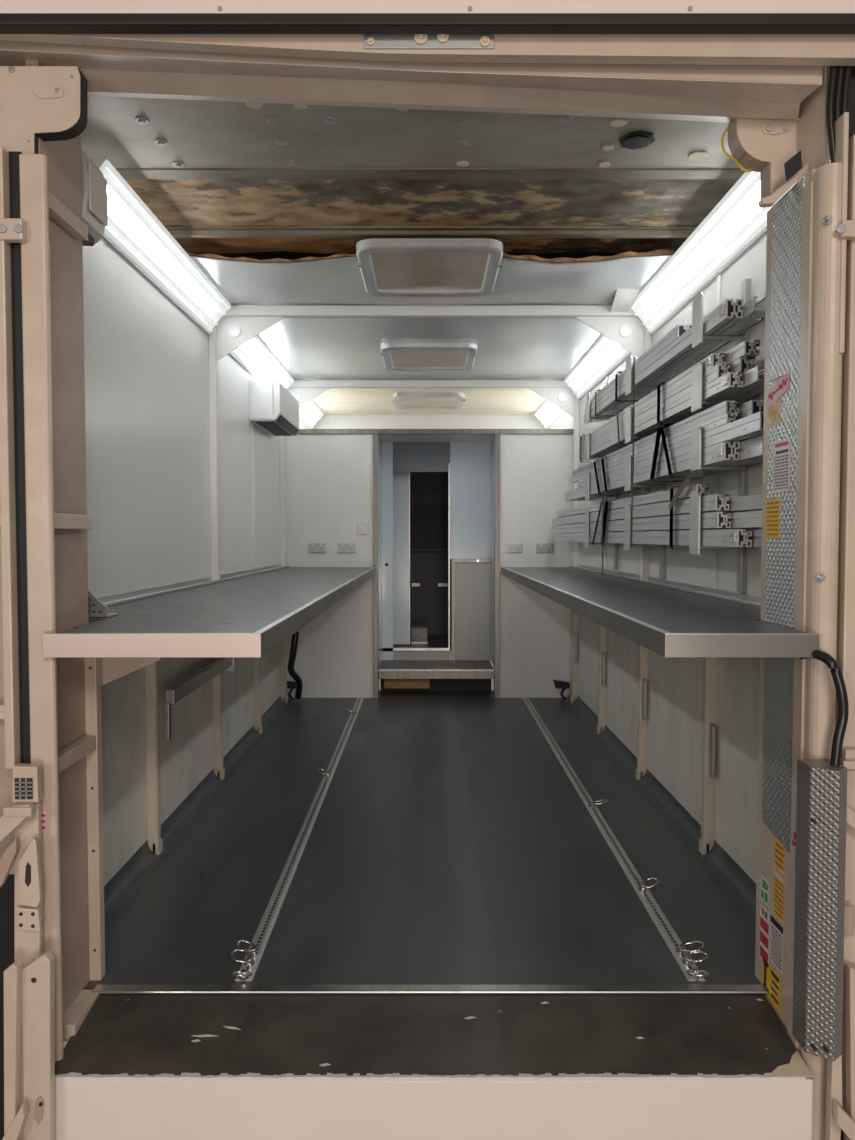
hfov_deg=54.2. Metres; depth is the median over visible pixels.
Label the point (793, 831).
sticker
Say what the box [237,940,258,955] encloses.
ring
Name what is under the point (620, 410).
strap
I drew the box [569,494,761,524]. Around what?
bar
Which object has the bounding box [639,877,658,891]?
ring
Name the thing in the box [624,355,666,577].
upright
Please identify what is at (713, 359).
bar
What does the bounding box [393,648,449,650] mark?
trim
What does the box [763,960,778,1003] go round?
print
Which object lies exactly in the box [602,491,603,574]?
drawstring
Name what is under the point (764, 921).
print
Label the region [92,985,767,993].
door sill
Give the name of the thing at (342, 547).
wall socket
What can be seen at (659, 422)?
strap
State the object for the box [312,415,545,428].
wall
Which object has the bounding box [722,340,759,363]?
bar
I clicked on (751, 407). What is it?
bar
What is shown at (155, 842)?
wall post
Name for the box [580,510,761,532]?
bar
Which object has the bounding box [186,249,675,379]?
ceiling
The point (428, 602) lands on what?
wall
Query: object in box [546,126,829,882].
wall
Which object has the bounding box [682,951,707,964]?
ring
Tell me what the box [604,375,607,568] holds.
strip
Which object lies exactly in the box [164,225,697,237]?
bow
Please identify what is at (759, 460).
bar
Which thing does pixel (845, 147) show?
rail
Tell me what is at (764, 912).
print
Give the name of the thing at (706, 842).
wall post
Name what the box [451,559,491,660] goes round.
base cabinet
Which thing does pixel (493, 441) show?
wall
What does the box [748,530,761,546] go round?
bar
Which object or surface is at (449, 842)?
floor
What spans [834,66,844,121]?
cable
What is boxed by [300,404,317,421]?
diffuser
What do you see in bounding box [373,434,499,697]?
door frame
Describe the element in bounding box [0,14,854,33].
seal
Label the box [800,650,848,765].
power cable
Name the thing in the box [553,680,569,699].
bracket
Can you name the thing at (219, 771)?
wall post
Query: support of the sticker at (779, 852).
attached to the post at (799, 567)
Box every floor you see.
[55,690,812,1079]
[382,635,450,650]
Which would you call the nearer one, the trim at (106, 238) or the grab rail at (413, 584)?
the trim at (106, 238)
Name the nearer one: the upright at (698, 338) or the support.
the upright at (698, 338)
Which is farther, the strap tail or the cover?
the strap tail
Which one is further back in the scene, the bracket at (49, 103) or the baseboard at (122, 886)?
the baseboard at (122, 886)
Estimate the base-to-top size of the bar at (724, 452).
0.066 m
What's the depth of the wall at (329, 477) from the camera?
7.28 m
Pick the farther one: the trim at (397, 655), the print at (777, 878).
the trim at (397, 655)
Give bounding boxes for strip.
[99,159,230,331]
[231,336,294,388]
[251,375,254,568]
[299,400,323,427]
[534,400,564,427]
[564,335,628,398]
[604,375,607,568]
[631,171,796,332]
[713,273,720,588]
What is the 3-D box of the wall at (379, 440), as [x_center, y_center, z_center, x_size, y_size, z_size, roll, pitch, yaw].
[-0.445,-0.163,7.595,0.030,2.055,0.530,0,2,0]
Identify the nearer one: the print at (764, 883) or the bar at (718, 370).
the print at (764, 883)
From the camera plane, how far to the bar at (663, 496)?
4.13 m
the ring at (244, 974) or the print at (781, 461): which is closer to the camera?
the print at (781, 461)
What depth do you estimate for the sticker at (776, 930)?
2.52 m
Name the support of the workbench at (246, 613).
attached to the wall at (146, 362)
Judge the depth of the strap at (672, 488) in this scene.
3.59 m
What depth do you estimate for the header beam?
2.34 m
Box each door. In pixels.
[382,442,392,659]
[393,472,409,645]
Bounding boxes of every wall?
[83,238,311,885]
[285,434,572,697]
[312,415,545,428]
[378,436,381,666]
[410,472,450,634]
[491,438,494,664]
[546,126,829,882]
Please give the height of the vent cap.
0.014 m
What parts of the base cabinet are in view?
rail, rail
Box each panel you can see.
[0,34,854,65]
[0,874,13,1139]
[393,442,449,471]
[450,442,491,558]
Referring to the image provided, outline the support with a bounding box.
[164,658,235,740]
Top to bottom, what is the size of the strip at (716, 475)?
1.390 m
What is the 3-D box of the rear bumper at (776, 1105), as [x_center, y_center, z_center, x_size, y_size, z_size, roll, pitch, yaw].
[0.007,1.788,2.322,2.075,0.864,0.100,0,2,0]
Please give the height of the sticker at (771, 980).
0.112 m
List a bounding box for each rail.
[0,0,854,13]
[0,146,30,873]
[412,583,419,586]
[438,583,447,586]
[835,66,854,1139]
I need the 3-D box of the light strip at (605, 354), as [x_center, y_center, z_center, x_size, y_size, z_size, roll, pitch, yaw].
[1.197,-1.458,5.847,0.132,0.158,2.160,0,2,0]
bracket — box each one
[0,66,86,153]
[287,681,295,698]
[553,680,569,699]
[727,66,825,207]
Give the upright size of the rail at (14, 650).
1.990 m
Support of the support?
attached to the wall post at (219, 771)
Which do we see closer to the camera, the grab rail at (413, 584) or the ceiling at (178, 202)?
the ceiling at (178, 202)
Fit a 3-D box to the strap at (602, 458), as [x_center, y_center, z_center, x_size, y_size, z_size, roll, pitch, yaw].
[1.120,-0.567,4.962,0.140,0.224,0.188,0,2,0]
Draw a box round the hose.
[287,632,302,698]
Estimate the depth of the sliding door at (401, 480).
8.05 m
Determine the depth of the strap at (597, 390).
5.22 m
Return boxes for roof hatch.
[356,238,502,296]
[380,343,477,370]
[392,392,464,409]
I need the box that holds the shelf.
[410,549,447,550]
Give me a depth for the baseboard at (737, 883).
4.08 m
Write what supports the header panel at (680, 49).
attached to the header beam
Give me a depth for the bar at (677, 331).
4.04 m
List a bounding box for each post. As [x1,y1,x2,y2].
[19,60,104,1062]
[145,661,162,854]
[213,658,224,779]
[253,658,261,733]
[281,639,287,702]
[570,611,577,702]
[597,624,605,733]
[636,644,647,779]
[699,658,716,854]
[755,162,841,1139]
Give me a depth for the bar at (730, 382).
3.64 m
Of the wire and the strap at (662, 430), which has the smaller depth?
the wire
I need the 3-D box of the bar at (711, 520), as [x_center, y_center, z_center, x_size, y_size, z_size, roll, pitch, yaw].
[1.093,-0.266,5.133,0.050,0.060,4.120,0,2,0]
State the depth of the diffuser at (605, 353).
5.90 m
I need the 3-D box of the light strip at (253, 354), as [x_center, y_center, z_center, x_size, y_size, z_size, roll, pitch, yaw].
[-1.167,-1.458,5.847,0.132,0.158,2.160,0,2,0]
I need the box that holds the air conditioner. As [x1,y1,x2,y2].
[249,380,298,435]
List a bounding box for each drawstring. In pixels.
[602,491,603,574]
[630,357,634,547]
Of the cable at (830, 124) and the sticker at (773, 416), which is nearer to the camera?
the cable at (830, 124)
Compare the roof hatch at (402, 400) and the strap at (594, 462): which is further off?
the roof hatch at (402, 400)
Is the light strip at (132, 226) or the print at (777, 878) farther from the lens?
the light strip at (132, 226)
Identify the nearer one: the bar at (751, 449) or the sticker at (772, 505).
the sticker at (772, 505)
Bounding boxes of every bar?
[551,512,730,532]
[551,529,751,546]
[552,495,728,524]
[557,484,709,516]
[565,442,739,500]
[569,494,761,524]
[570,413,737,482]
[572,400,739,476]
[575,435,762,500]
[578,411,763,487]
[579,353,725,445]
[579,372,742,460]
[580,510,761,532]
[582,364,730,451]
[584,299,742,422]
[584,459,762,500]
[590,324,691,406]
[591,366,763,459]
[594,297,765,421]
[608,300,764,417]
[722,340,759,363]
[728,357,755,372]
[731,385,763,400]
[736,400,763,419]
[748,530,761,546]
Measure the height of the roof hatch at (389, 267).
0.050 m
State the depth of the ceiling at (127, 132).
2.84 m
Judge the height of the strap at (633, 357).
0.968 m
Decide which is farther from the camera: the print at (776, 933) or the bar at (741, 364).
the bar at (741, 364)
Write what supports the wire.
attached to the bracket at (766, 147)
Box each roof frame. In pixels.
[209,305,651,580]
[279,380,579,566]
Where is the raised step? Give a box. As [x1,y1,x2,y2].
[378,660,493,690]
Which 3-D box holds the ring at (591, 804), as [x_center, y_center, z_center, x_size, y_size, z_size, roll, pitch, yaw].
[0.886,1.212,4.332,0.093,0.044,0.085,0,2,0]
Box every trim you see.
[103,234,259,379]
[297,429,573,434]
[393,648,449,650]
[393,651,449,659]
[579,226,766,399]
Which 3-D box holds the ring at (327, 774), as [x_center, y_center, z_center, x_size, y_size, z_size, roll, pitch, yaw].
[-0.606,1.192,4.905,0.076,0.038,0.064,0,2,0]
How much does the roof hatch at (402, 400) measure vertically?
0.050 m
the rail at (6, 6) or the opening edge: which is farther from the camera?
the opening edge
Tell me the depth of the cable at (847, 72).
2.24 m
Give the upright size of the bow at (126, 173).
0.035 m
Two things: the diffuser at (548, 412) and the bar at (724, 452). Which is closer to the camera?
the bar at (724, 452)
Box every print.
[760,916,768,964]
[761,878,767,902]
[762,908,766,918]
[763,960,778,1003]
[770,915,782,933]
[771,925,781,969]
[774,454,788,489]
[774,871,783,882]
[774,879,782,918]
[775,441,787,447]
[775,838,783,869]
[776,449,787,454]
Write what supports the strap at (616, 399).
attached to the bar at (677, 331)
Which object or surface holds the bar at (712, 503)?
on the bar at (711, 520)
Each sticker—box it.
[41,811,46,831]
[759,904,769,966]
[760,875,768,905]
[762,960,780,1013]
[766,498,779,537]
[767,393,779,427]
[769,370,788,406]
[770,915,782,974]
[773,439,789,492]
[773,871,783,923]
[774,837,784,874]
[792,829,795,847]
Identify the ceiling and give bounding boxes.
[81,66,829,167]
[124,179,738,253]
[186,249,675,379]
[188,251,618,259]
[312,388,545,414]
[378,435,494,441]
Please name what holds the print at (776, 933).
attached to the sticker at (776, 930)
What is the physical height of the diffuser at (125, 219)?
0.063 m
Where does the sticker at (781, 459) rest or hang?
attached to the post at (799, 567)
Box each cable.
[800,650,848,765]
[826,66,837,162]
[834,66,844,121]
[841,66,851,138]
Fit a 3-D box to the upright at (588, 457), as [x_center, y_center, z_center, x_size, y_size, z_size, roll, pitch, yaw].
[1.159,-0.614,5.520,0.213,1.230,0.110,0,2,0]
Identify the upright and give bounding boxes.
[585,392,617,569]
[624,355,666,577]
[689,278,750,591]
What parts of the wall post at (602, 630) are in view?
slot plate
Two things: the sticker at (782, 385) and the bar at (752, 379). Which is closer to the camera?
the sticker at (782, 385)
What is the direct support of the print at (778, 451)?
on the sticker at (781, 459)
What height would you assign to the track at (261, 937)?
0.007 m
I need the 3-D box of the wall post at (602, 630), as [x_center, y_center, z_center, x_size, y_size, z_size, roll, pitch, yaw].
[1.240,0.644,5.927,0.050,1.060,0.103,0,2,0]
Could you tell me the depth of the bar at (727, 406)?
3.60 m
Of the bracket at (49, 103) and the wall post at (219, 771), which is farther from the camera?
the wall post at (219, 771)
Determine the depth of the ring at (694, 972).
2.65 m
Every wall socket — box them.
[308,543,324,552]
[338,543,354,552]
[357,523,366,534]
[506,543,522,552]
[537,543,553,552]
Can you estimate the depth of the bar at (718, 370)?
3.71 m
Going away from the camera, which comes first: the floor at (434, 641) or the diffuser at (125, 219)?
the diffuser at (125, 219)
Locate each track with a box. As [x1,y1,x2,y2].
[235,698,363,980]
[522,698,705,980]
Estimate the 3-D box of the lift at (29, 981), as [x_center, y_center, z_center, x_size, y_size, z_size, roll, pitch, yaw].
[-1.097,1.070,2.219,0.211,1.096,0.130,0,2,0]
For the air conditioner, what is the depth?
5.79 m
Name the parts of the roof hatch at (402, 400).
tinted pane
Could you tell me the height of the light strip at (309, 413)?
0.158 m
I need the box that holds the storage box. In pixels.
[411,626,427,643]
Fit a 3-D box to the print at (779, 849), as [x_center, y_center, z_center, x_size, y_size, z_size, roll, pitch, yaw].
[1.053,0.837,2.500,0.001,0.103,0.059,0,2,0]
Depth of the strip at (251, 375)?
5.90 m
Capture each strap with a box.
[580,435,584,462]
[592,501,602,544]
[593,460,620,494]
[595,390,615,416]
[601,456,629,492]
[601,500,623,545]
[615,371,638,401]
[617,410,630,443]
[650,425,679,481]
[657,382,675,424]
[660,424,686,476]
[669,486,686,548]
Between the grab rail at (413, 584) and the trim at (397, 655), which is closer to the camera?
the trim at (397, 655)
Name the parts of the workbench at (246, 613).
plate, perforated bracket, trim, rail, trim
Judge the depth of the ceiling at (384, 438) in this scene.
7.55 m
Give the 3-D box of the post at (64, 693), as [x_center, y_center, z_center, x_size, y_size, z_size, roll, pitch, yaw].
[-1.064,0.393,2.468,0.092,3.640,0.378,0,2,0]
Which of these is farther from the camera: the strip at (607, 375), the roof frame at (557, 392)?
the roof frame at (557, 392)
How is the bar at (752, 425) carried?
on the bar at (724, 452)
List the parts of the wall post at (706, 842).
slot plate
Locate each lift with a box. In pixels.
[0,763,54,1139]
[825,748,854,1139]
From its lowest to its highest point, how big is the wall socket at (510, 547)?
0.083 m
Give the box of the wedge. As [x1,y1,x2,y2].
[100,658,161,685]
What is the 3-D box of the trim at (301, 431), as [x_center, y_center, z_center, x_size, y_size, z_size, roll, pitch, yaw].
[0.015,-1.200,7.251,2.500,0.045,0.055,0,2,0]
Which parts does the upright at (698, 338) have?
arm, arm, arm, arm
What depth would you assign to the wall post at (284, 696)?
7.03 m
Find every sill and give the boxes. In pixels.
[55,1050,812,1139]
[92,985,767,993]
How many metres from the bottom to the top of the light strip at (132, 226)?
0.158 m
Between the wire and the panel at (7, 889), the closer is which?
the panel at (7, 889)
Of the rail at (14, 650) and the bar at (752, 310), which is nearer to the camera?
the rail at (14, 650)
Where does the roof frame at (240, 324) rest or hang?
attached to the wall at (146, 362)
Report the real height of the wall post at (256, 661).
1.060 m
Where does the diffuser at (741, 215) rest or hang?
attached to the light strip at (737, 218)
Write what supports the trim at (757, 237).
attached to the wall at (674, 685)
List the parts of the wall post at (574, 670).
slot plate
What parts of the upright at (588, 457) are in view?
arm, arm, arm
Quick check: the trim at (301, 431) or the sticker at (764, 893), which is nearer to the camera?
the sticker at (764, 893)
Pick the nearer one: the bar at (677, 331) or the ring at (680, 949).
the ring at (680, 949)
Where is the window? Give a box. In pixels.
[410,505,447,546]
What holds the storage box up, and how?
on the floor at (434, 641)
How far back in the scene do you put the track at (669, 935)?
3.65 m
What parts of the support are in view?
hanging leg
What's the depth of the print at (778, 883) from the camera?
2.51 m
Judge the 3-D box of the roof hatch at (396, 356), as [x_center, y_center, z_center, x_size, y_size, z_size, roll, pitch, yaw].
[0.010,-1.523,6.005,0.684,0.050,0.780,0,2,0]
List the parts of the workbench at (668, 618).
trim, rail, trim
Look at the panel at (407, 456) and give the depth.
7.83 m
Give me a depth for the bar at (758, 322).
3.49 m
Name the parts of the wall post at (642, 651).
slot plate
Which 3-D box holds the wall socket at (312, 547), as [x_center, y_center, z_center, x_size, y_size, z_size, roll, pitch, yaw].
[-0.963,-0.191,7.269,0.148,0.083,0.018,0,2,0]
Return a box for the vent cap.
[619,131,654,148]
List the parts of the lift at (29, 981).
swing arm, lift plate, arm, swing arm, plate, bolt plate, hex plate, lift plate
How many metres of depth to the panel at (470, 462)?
7.83 m
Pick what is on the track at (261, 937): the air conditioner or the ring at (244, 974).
the ring at (244, 974)
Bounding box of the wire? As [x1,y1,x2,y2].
[721,127,752,171]
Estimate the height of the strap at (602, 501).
0.269 m
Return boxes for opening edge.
[448,463,449,647]
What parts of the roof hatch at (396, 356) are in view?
tinted pane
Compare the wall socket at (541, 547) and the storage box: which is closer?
the wall socket at (541, 547)
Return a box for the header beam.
[0,40,821,122]
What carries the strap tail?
hanging from the upright at (698, 338)
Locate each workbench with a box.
[42,563,375,657]
[501,563,819,657]
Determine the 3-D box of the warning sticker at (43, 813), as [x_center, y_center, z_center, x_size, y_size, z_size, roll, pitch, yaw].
[-1.053,0.690,2.290,0.018,0.060,0.002,0,2,0]
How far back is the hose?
6.95 m
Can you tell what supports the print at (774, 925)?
on the sticker at (776, 930)
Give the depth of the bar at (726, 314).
3.65 m
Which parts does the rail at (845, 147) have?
link plate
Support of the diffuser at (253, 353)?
attached to the light strip at (253, 354)
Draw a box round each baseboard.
[104,694,294,928]
[565,694,755,925]
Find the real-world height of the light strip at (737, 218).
0.158 m
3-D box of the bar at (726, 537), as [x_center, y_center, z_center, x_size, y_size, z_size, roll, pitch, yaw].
[1.090,-0.195,5.036,0.056,0.062,4.320,0,2,0]
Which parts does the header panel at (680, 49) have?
metal plate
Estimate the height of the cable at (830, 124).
0.357 m
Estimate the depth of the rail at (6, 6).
2.13 m
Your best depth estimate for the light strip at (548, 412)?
8.23 m
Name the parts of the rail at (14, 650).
panel, link plate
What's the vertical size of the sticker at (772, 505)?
0.118 m
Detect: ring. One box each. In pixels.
[231,949,254,966]
[232,969,251,979]
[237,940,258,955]
[318,769,330,776]
[589,799,606,807]
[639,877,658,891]
[676,941,704,954]
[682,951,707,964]
[687,968,710,977]
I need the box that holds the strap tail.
[669,469,702,510]
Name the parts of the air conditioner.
panel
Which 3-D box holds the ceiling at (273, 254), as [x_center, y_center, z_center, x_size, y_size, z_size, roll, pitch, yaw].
[0.015,-1.700,5.662,2.560,0.030,6.610,0,2,0]
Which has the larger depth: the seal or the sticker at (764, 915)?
the sticker at (764, 915)
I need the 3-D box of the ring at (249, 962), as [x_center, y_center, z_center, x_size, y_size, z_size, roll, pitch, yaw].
[-0.608,1.278,2.753,0.081,0.036,0.068,0,2,0]
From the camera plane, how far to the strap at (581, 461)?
5.73 m
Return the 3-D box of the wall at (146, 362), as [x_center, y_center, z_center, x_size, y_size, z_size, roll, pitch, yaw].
[-1.250,-0.219,5.806,0.030,2.800,6.380,0,2,0]
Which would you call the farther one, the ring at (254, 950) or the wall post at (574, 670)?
the wall post at (574, 670)
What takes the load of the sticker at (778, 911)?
attached to the post at (799, 567)
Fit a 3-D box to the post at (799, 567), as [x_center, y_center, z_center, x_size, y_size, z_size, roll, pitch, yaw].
[1.083,0.553,2.459,0.075,3.320,0.410,0,2,0]
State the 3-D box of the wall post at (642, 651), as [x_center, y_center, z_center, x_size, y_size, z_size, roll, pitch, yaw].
[1.240,0.689,4.807,0.050,1.060,0.103,0,2,0]
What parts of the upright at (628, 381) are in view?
arm, arm, arm, arm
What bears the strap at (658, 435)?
attached to the bar at (724, 452)
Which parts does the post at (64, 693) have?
cavity panel, cavity panel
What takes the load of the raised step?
on the floor at (449, 842)
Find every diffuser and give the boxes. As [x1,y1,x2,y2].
[107,186,218,316]
[240,341,287,386]
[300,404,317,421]
[539,404,557,421]
[571,341,619,389]
[642,182,759,316]
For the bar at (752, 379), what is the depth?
3.07 m
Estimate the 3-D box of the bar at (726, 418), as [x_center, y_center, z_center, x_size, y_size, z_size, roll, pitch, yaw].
[1.088,-0.607,4.630,0.040,0.038,3.300,0,2,0]
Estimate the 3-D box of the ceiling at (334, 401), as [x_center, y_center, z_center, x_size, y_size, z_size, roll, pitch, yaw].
[0.015,-1.630,7.942,2.500,0.010,2.000,0,2,0]
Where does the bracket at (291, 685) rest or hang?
attached to the wall at (146, 362)
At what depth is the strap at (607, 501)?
4.95 m
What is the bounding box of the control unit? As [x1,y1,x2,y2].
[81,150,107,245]
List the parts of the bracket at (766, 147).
plate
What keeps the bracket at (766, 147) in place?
attached to the header beam
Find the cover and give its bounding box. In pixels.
[792,759,846,1061]
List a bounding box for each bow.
[115,168,745,178]
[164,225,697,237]
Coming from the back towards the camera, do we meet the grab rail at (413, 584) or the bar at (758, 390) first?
the grab rail at (413, 584)
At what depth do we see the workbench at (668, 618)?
2.94 m

